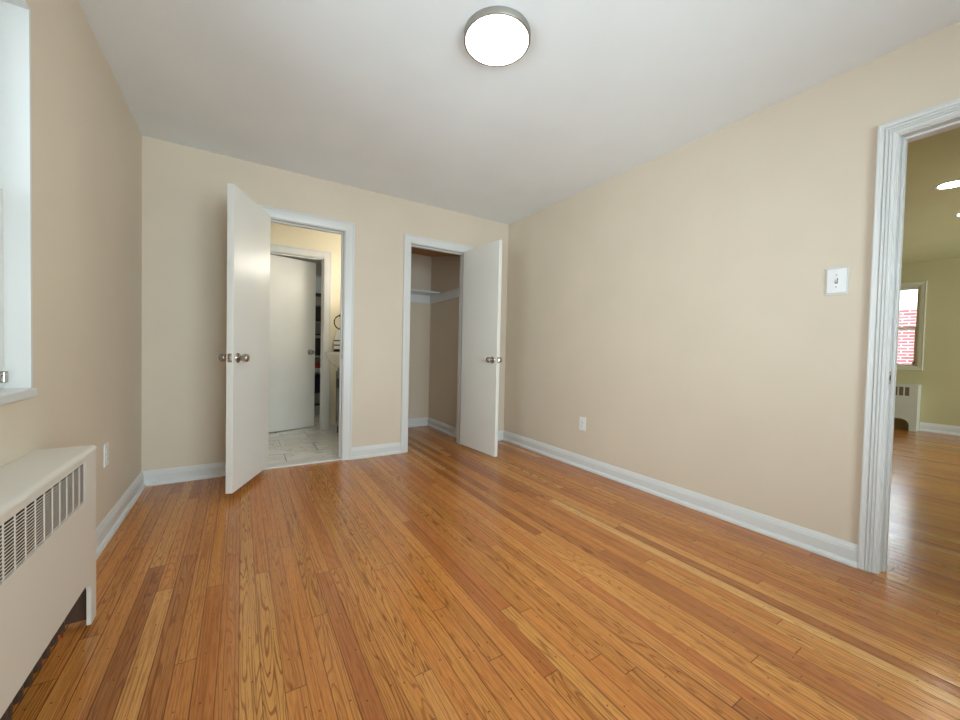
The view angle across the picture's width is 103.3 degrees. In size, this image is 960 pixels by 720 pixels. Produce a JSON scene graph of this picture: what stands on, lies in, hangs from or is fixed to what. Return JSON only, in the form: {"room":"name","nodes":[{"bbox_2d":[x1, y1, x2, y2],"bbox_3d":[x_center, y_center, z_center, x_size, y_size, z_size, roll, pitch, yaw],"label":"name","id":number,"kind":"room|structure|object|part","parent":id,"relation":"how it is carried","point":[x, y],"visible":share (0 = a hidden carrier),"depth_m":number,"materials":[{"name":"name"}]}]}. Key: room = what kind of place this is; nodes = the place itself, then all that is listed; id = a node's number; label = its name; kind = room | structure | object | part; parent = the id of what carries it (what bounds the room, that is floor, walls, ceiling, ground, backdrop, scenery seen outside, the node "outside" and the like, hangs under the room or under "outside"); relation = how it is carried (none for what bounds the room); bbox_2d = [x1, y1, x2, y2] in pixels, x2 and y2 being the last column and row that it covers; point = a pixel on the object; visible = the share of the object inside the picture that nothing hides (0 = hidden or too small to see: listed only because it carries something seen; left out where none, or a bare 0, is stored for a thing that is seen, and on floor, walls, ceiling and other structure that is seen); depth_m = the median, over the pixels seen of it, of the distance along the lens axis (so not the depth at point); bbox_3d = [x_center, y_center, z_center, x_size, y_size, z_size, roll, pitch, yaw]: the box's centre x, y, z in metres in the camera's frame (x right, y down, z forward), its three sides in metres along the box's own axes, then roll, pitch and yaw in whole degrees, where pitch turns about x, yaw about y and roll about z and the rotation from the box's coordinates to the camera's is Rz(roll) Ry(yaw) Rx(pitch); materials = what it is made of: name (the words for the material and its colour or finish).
{"room":"empty bedroom","nodes":[
{"label":"empty bedroom","id":0,"kind":"room"},
{"bbox_2d":[0,0,141,527],"bbox_3d":[-1.227,-0.255,0.583,0.280,2.440,4.948,0,2,-32],"label":"wall","id":1,"kind":"structure","parent":0,"point":[87,139],"depth_m":1.65,"materials":[{"name":"beige paint"}]},
{"bbox_2d":[0,0,36,404],"bbox_3d":[-1.169,-0.490,0.617,0.167,1.272,1.434,0,2,-32],"label":"window","id":2,"kind":"structure","parent":1,"relation":"in","point":[16,303],"depth_m":1.23,"materials":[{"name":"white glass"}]},
{"bbox_3d":[-1.177,-0.205,0.623,0.035,0.641,1.396,0,2,-32],"label":"sash","id":3,"kind":"part","parent":2,"relation":"part of","materials":[{"name":"white wood"}]},
{"bbox_3d":[-1.187,0.129,0.629,0.158,0.028,1.420,0,2,-32],"label":"sill","id":4,"kind":"part","parent":2,"relation":"part of","materials":[{"name":"white wood"}]},
{"bbox_3d":[-1.117,0.131,0.674,0.009,0.030,1.434,0,2,-32],"label":"sill","id":5,"kind":"part","parent":2,"relation":"part of","materials":[{"name":"white wood"}]},
{"bbox_2d":[104,442,108,467],"bbox_3d":[-1.931,0.490,1.963,0.008,0.116,0.072,0,2,-32],"label":"wall outlet","id":6,"kind":"object","parent":1,"relation":"attached to","point":[106,446],"visible":1,"depth_m":1.96,"materials":[{"name":"white plastic"}]},
{"bbox_2d":[96,462,225,559],"bbox_3d":[-1.672,0.866,2.160,0.660,0.105,1.638,0,2,-32],"label":"baseboard","id":7,"kind":"structure","parent":1,"relation":"attached to","point":[109,525],"depth_m":2.64,"materials":[{"name":"white wood"}]},
{"bbox_2d":[270,223,340,424],"bbox_3d":[-2.312,-0.369,4.335,1.800,2.440,0.120,0,2,-32],"label":"wall","id":8,"kind":"structure","parent":0,"point":[280,234],"depth_m":4.57,"materials":[{"name":"beige paint"}]},
{"bbox_2d":[269,254,315,431],"bbox_3d":[-2.267,-0.186,4.536,0.172,2.038,0.616,2,2,39],"label":"door","id":9,"kind":"structure","parent":8,"relation":"in","point":[292,281],"depth_m":4.53,"materials":[{"name":"white wood"}]},
{"bbox_2d":[270,243,331,430],"bbox_3d":[-2.177,-0.223,4.425,0.793,2.142,0.160,0,2,-32],"label":"trim","id":10,"kind":"structure","parent":8,"relation":"attached to","point":[325,257],"depth_m":4.54,"materials":[{"name":"white wood"}]},
{"bbox_3d":[-1.691,-0.465,4.627,0.182,0.198,0.042,0,2,-32],"label":"towel ring","id":11,"kind":"object","parent":8,"relation":"attached to","visible":0},
{"bbox_2d":[334,330,339,351],"bbox_3d":[-1.688,-0.232,4.620,0.170,0.264,0.032,0,2,-32],"label":"hand towel","id":12,"kind":"object","parent":11,"relation":"hanging from","point":[337,335],"visible":0.45,"depth_m":4.59,"materials":[{"name":"beige fabric"}]},
{"bbox_2d":[312,262,321,374],"bbox_3d":[-3.450,-0.439,6.146,1.800,2.440,0.100,0,2,-32],"label":"wall","id":13,"kind":"structure","parent":0,"point":[318,265],"depth_m":6.50,"materials":[{"name":"grey paint"}]},
{"bbox_2d":[141,136,508,470],"bbox_3d":[-1.049,-0.321,3.510,3.138,2.440,0.060,0,2,-32],"label":"wall","id":14,"kind":"structure","parent":0,"point":[184,188],"depth_m":2.88,"materials":[{"name":"beige paint"}]},
{"bbox_2d":[219,183,270,493],"bbox_3d":[-1.655,-0.136,2.734,0.178,1.996,0.610,1,1,-9],"label":"door","id":15,"kind":"structure","parent":14,"relation":"in","point":[246,357],"depth_m":2.63,"materials":[{"name":"white wood"}]},
{"bbox_3d":[-1.680,-0.016,2.499,0.062,0.053,0.053,1,1,-9],"label":"knob","id":16,"kind":"part","parent":15,"relation":"part of","materials":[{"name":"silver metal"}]},
{"bbox_3d":[-1.565,-0.014,2.517,0.062,0.053,0.053,1,1,-9],"label":"knob","id":17,"kind":"part","parent":15,"relation":"part of","materials":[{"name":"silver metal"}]},
{"bbox_2d":[264,455,340,469],"bbox_3d":[-1.535,0.886,3.288,0.615,0.016,0.125,0,2,-32],"label":"threshold","id":18,"kind":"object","parent":14,"relation":"attached to","point":[329,458],"depth_m":3.27,"materials":[{"name":"white stone"}]},
{"bbox_2d":[258,204,354,459],"bbox_3d":[-1.510,-0.164,3.261,0.783,2.118,0.160,0,2,-32],"label":"trim","id":19,"kind":"structure","parent":14,"relation":"attached to","point":[345,229],"depth_m":3.38,"materials":[{"name":"white wood"}]},
{"bbox_2d":[351,442,401,459],"bbox_3d":[-0.965,0.848,3.554,0.473,0.105,0.030,0,2,-32],"label":"baseboard","id":20,"kind":"structure","parent":14,"relation":"attached to","point":[369,451],"depth_m":3.55,"materials":[{"name":"white wood"}]},
{"bbox_2d":[400,234,472,452],"bbox_3d":[-0.462,-0.153,3.921,0.764,2.112,0.160,0,2,-32],"label":"trim","id":21,"kind":"structure","parent":14,"relation":"attached to","point":[410,241],"depth_m":3.70,"materials":[{"name":"white wood"}]},
{"bbox_2d":[460,239,501,456],"bbox_3d":[-0.001,-0.112,3.758,0.172,2.014,0.606,0,2,-36],"label":"door","id":22,"kind":"structure","parent":14,"relation":"in","point":[481,358],"depth_m":3.70,"materials":[{"name":"white wood"}]},
{"bbox_3d":[0.088,-0.001,3.542,0.062,0.053,0.053,0,2,-36],"label":"knob","id":23,"kind":"part","parent":22,"relation":"part of","materials":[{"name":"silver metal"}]},
{"bbox_2d":[408,253,431,418],"bbox_3d":[-1.036,-0.256,4.894,0.796,2.245,0.120,0,2,-32],"label":"wall","id":24,"kind":"structure","parent":0,"point":[419,353],"depth_m":4.98,"materials":[{"name":"paint"}]},
{"bbox_2d":[410,294,429,303],"bbox_3d":[-0.987,-0.801,4.822,0.760,0.105,0.018,0,2,-32],"label":"trim","id":25,"kind":"structure","parent":24,"relation":"attached to","point":[417,298],"depth_m":4.94,"materials":[{"name":"white wood"}]},
{"bbox_2d":[411,289,439,295],"bbox_3d":[-0.914,-0.858,4.709,0.790,0.019,0.276,0,2,-32],"label":"closet shelf","id":26,"kind":"object","parent":25,"relation":"on","point":[413,291],"visible":0.44,"depth_m":4.76,"materials":[{"name":"white wood"}]},
{"bbox_2d":[411,247,459,256],"bbox_3d":[-0.698,-1.417,4.464,0.936,0.498,1.132,0,2,-32],"label":"ceiling","id":27,"kind":"structure","parent":0,"point":[418,251],"depth_m":4.45,"materials":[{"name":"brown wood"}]},
{"bbox_2d":[428,256,459,427],"bbox_3d":[-0.379,-0.237,4.710,0.120,2.245,1.132,0,2,-32],"label":"wall","id":28,"kind":"structure","parent":0,"point":[445,270],"depth_m":4.69,"materials":[{"name":"paint"}]},
{"bbox_2d":[408,417,456,437],"bbox_3d":[-0.759,0.832,4.441,0.796,0.105,1.012,0,2,-32],"label":"baseboard","id":29,"kind":"structure","parent":28,"relation":"attached to","point":[426,421],"depth_m":4.90,"materials":[{"name":"white wood"}]},
{"bbox_2d":[430,288,458,303],"bbox_3d":[-0.398,-0.782,4.618,0.018,0.105,0.992,0,2,-32],"label":"trim","id":30,"kind":"structure","parent":28,"relation":"attached to","point":[452,294],"depth_m":4.66,"materials":[{"name":"white wood"}]},
{"bbox_2d":[12,406,959,719],"bbox_3d":[2.069,0.988,3.939,9.490,0.064,10.200,0,2,-32],"label":"floor","id":31,"kind":"structure","parent":0,"point":[454,582],"depth_m":1.52,"materials":[{"name":"brown wood"}]},
{"bbox_2d":[0,620,64,719],"bbox_3d":[-1.165,0.741,0.866,0.090,0.440,1.017,0,2,-32],"label":"radiator","id":32,"kind":"object","parent":31,"relation":"on","point":[7,715],"visible":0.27,"depth_m":1.03,"materials":[{"name":"metal"}]},
{"bbox_2d":[0,445,96,718],"bbox_3d":[-1.117,0.638,0.802,0.150,0.624,1.267,0,2,-32],"label":"radiator cover","id":33,"kind":"object","parent":31,"relation":"on","point":[48,496],"visible":1,"depth_m":1.02,"materials":[{"name":"white metal"}]},
{"bbox_2d":[0,463,84,582],"bbox_3d":[-1.053,0.426,0.839,0.002,0.131,1.034,0,2,-32],"label":"grille","id":34,"kind":"object","parent":33,"relation":"attached to","point":[26,530],"depth_m":0.99,"materials":[{"name":"white metal"}]},
{"bbox_3d":[-1.110,0.333,0.795,0.150,0.014,1.267,0,2,-32],"label":"panel","id":35,"kind":"part","parent":33,"relation":"part of","materials":[{"name":"white metal"}]},
{"bbox_2d":[314,293,320,405],"bbox_3d":[-2.415,-0.099,5.699,0.490,1.800,0.310,0,2,-32],"label":"storage rack","id":36,"kind":"object","parent":31,"relation":"on","point":[317,294],"visible":0.02,"depth_m":5.57,"materials":[{"name":"black metal"}]},
{"bbox_2d":[314,393,319,403],"bbox_3d":[-2.435,0.565,5.712,0.400,0.160,0.240,0,2,-32],"label":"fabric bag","id":37,"kind":"object","parent":36,"relation":"on","point":[316,395],"visible":0.06,"depth_m":5.59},
{"bbox_2d":[314,375,319,392],"bbox_3d":[-2.430,0.354,5.707,0.400,0.260,0.240,0,2,-32],"label":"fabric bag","id":38,"kind":"object","parent":37,"relation":"on","point":[317,377],"visible":0.09,"depth_m":5.59,"materials":[{"name":"black fabric"}]},
{"bbox_2d":[315,338,320,353],"bbox_3d":[-2.417,-0.205,5.694,0.400,0.240,0.240,0,2,-32],"label":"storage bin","id":39,"kind":"object","parent":36,"relation":"on","point":[317,340],"visible":0.07,"depth_m":5.58,"materials":[{"name":"black plastic"}]},
{"bbox_2d":[315,305,320,319],"bbox_3d":[-2.406,-0.699,5.682,0.408,0.218,0.248,0,2,-32],"label":"storage box","id":40,"kind":"object","parent":36,"relation":"on","point":[318,307],"visible":0.08,"depth_m":5.56,"materials":[{"name":"black plastic"}]},
{"bbox_2d":[315,323,320,333],"bbox_3d":[-2.411,-0.465,5.687,0.400,0.160,0.240,0,2,-32],"label":"storage bin","id":41,"kind":"object","parent":36,"relation":"on","point":[317,325],"visible":0.06,"depth_m":5.57,"materials":[{"name":"grey fabric"}]},
{"bbox_2d":[316,276,320,293],"bbox_3d":[-2.397,-1.103,5.672,0.408,0.258,0.268,0,2,-32],"label":"storage box","id":42,"kind":"object","parent":36,"relation":"on","point":[318,278],"visible":0.03,"depth_m":5.54,"materials":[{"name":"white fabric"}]},
{"bbox_3d":[-2.425,0.155,5.702,0.400,0.080,0.240,0,2,-32],"label":"folded towel","id":43,"kind":"object","parent":36,"relation":"on","visible":0},
{"bbox_3d":[-2.424,0.080,5.700,0.360,0.070,0.220,0,2,-32],"label":"carton","id":44,"kind":"object","parent":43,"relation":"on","visible":0},
{"bbox_2d":[315,357,319,362],"bbox_3d":[-2.422,0.004,5.699,0.360,0.080,0.220,0,2,-32],"label":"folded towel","id":45,"kind":"object","parent":44,"relation":"on","point":[317,359],"visible":0.09,"depth_m":5.60,"materials":[{"name":"grey fabric"}]},
{"bbox_2d":[335,368,339,432],"bbox_3d":[-1.454,0.478,4.328,0.341,0.755,0.400,0,2,-32],"label":"vanity cabinet","id":46,"kind":"object","parent":31,"relation":"on","point":[337,371],"visible":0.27,"depth_m":4.37,"materials":[{"name":"grey paint"}]},
{"bbox_2d":[325,352,339,367],"bbox_3d":[-1.496,-0.070,4.281,0.468,0.340,0.490,0,2,-32],"label":"sink","id":47,"kind":"object","parent":46,"relation":"in","point":[333,357],"visible":0.22,"depth_m":4.11,"materials":[{"name":"white ceramic"}]},
{"bbox_3d":[-1.621,0.437,4.340,0.016,0.620,0.190,0,2,-32],"label":"cabinet door","id":48,"kind":"part","parent":46,"relation":"part of","materials":[{"name":"grey paint"}]},
{"bbox_2d":[894,383,920,431],"bbox_3d":[5.953,0.668,5.935,0.192,0.665,1.202,0,2,-32],"label":"radiator cover","id":49,"kind":"object","parent":31,"relation":"on","point":[907,396],"visible":0.33,"depth_m":5.45,"materials":[{"name":"beige metal"}]},
{"bbox_2d":[895,387,909,395],"bbox_3d":[5.944,0.441,5.780,0.006,0.125,0.812,0,2,-32],"label":"grille","id":50,"kind":"object","parent":49,"relation":"attached to","point":[900,391],"depth_m":5.50,"materials":[{"name":"beige metal"}]},
{"bbox_3d":[5.960,0.343,5.927,0.192,0.014,1.202,0,2,-32],"label":"panel","id":51,"kind":"part","parent":49,"relation":"part of","materials":[{"name":"beige metal"}]},
{"bbox_3d":[6.274,0.694,5.436,0.178,0.651,0.012,0,2,-32],"label":"panel","id":52,"kind":"part","parent":49,"relation":"part of","materials":[{"name":"beige metal"}]},
{"bbox_2d":[78,0,959,263],"bbox_3d":[2.126,-1.528,3.879,9.490,0.100,10.200,0,2,-32],"label":"ceiling","id":53,"kind":"structure","parent":0,"point":[386,97],"depth_m":2.04,"materials":[{"name":"white paint"}]},
{"bbox_2d":[464,6,530,66],"bbox_3d":[0.077,-1.454,1.723,0.302,0.038,0.302,0,2,-32],"label":"ceiling light","id":54,"kind":"object","parent":53,"relation":"in","point":[494,36],"visible":1,"depth_m":1.69,"materials":[{"name":"white glass"}]},
{"bbox_2d":[933,179,959,189],"bbox_3d":[3.820,-1.415,3.072,0.200,0.010,0.200,0,2,-32],"label":"recessed light","id":55,"kind":"object","parent":53,"relation":"in","point":[955,183],"visible":1,"depth_m":3.07,"materials":[{"name":"white glass"}]},
{"bbox_2d":[504,21,959,544],"bbox_3d":[1.573,-0.233,2.345,0.060,2.440,4.948,0,2,-32],"label":"wall","id":56,"kind":"structure","parent":0,"point":[676,304],"depth_m":2.33,"materials":[{"name":"beige paint"}]},
{"bbox_2d":[579,417,585,430],"bbox_3d":[0.901,0.560,3.340,0.008,0.116,0.072,0,2,-32],"label":"wall outlet","id":57,"kind":"object","parent":56,"relation":"attached to","point":[582,420],"visible":1,"depth_m":3.33,"materials":[{"name":"white plastic"}]},
{"bbox_2d":[498,430,857,567],"bbox_3d":[0.855,0.903,2.970,0.475,0.105,2.958,0,2,-32],"label":"baseboard","id":58,"kind":"structure","parent":56,"relation":"attached to","point":[842,551],"depth_m":2.40,"materials":[{"name":"white wood"}]},
{"bbox_2d":[825,266,848,295],"bbox_3d":[1.797,-0.399,1.915,0.021,0.140,0.089,0,2,-32],"label":"light switch","id":59,"kind":"object","parent":56,"relation":"attached to","point":[837,278],"visible":1,"depth_m":1.91,"materials":[{"name":"white plastic"}]},
{"bbox_2d":[857,98,959,573],"bbox_3d":[2.157,-0.034,1.471,0.162,2.109,0.907,0,2,-32],"label":"trim","id":60,"kind":"structure","parent":56,"relation":"attached to","point":[893,137],"depth_m":1.78,"materials":[{"name":"white wood"}]},
{"bbox_2d":[894,257,959,428],"bbox_3d":[6.790,-0.179,5.032,0.250,2.440,7.100,0,2,-32],"label":"wall","id":61,"kind":"structure","parent":0,"point":[939,380],"depth_m":5.34,"materials":[{"name":"yellow paint"}]},
{"bbox_2d":[897,281,926,370],"bbox_3d":[6.146,-0.506,5.913,0.135,1.286,1.046,0,2,-32],"label":"window","id":62,"kind":"structure","parent":61,"relation":"in","point":[917,364],"depth_m":5.49,"materials":[{"name":"white wood"}]},
{"bbox_3d":[6.127,-0.213,5.912,0.035,0.575,0.898,0,2,-32],"label":"sash","id":63,"kind":"part","parent":62,"relation":"part of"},
{"bbox_3d":[6.177,-0.768,5.923,0.035,0.615,0.898,0,2,-32],"label":"sash","id":64,"kind":"part","parent":62,"relation":"part of","materials":[{"name":"white glass"}]},
{"bbox_2d":[901,287,918,290],"bbox_3d":[6.123,-1.055,5.878,0.032,0.032,0.894,0,2,-32],"label":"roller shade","id":65,"kind":"object","parent":62,"relation":"attached to","point":[902,288],"depth_m":5.58,"materials":[{"name":"white fabric"}]},
{"bbox_2d":[919,422,959,435],"bbox_3d":[7.356,1.019,3.854,0.030,0.126,3.828,0,2,-32],"label":"baseboard","id":66,"kind":"structure","parent":61,"relation":"attached to","point":[926,427],"depth_m":5.31,"materials":[{"name":"white wood"}]},
{"bbox_2d":[907,127,959,159],"bbox_3d":[2.453,-1.405,2.257,1.201,0.055,6.500,0,2,-32],"label":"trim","id":67,"kind":"structure","parent":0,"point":[951,138],"depth_m":2.41,"materials":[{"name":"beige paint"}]},
{"bbox_3d":[-1.828,-0.381,5.294,0.040,2.440,3.672,0,2,-32],"label":"wall","id":68,"kind":"structure","parent":0,"visible":0},
{"bbox_2d":[329,424,336,429],"bbox_3d":[-1.529,0.831,4.448,0.340,0.063,0.600,0,2,-32],"label":"baseboard","id":69,"kind":"structure","parent":68,"relation":"attached to","point":[331,427],"depth_m":4.62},
{"label":"outside","id":70,"kind":"structure","parent":0,"visible":0},
{"bbox_3d":[20.663,1.514,13.054,31.100,0.100,40.000,0,2,-32],"label":"ground","id":71,"kind":"structure","parent":70,"visible":0},
{"bbox_2d":[897,289,917,363],"bbox_3d":[9.344,-0.704,9.100,0.300,4.010,8.500,0,2,-32],"label":"house","id":72,"kind":"structure","parent":71,"relation":"on","point":[908,298],"depth_m":8.49,"materials":[{"name":"red brick"}]}
]}

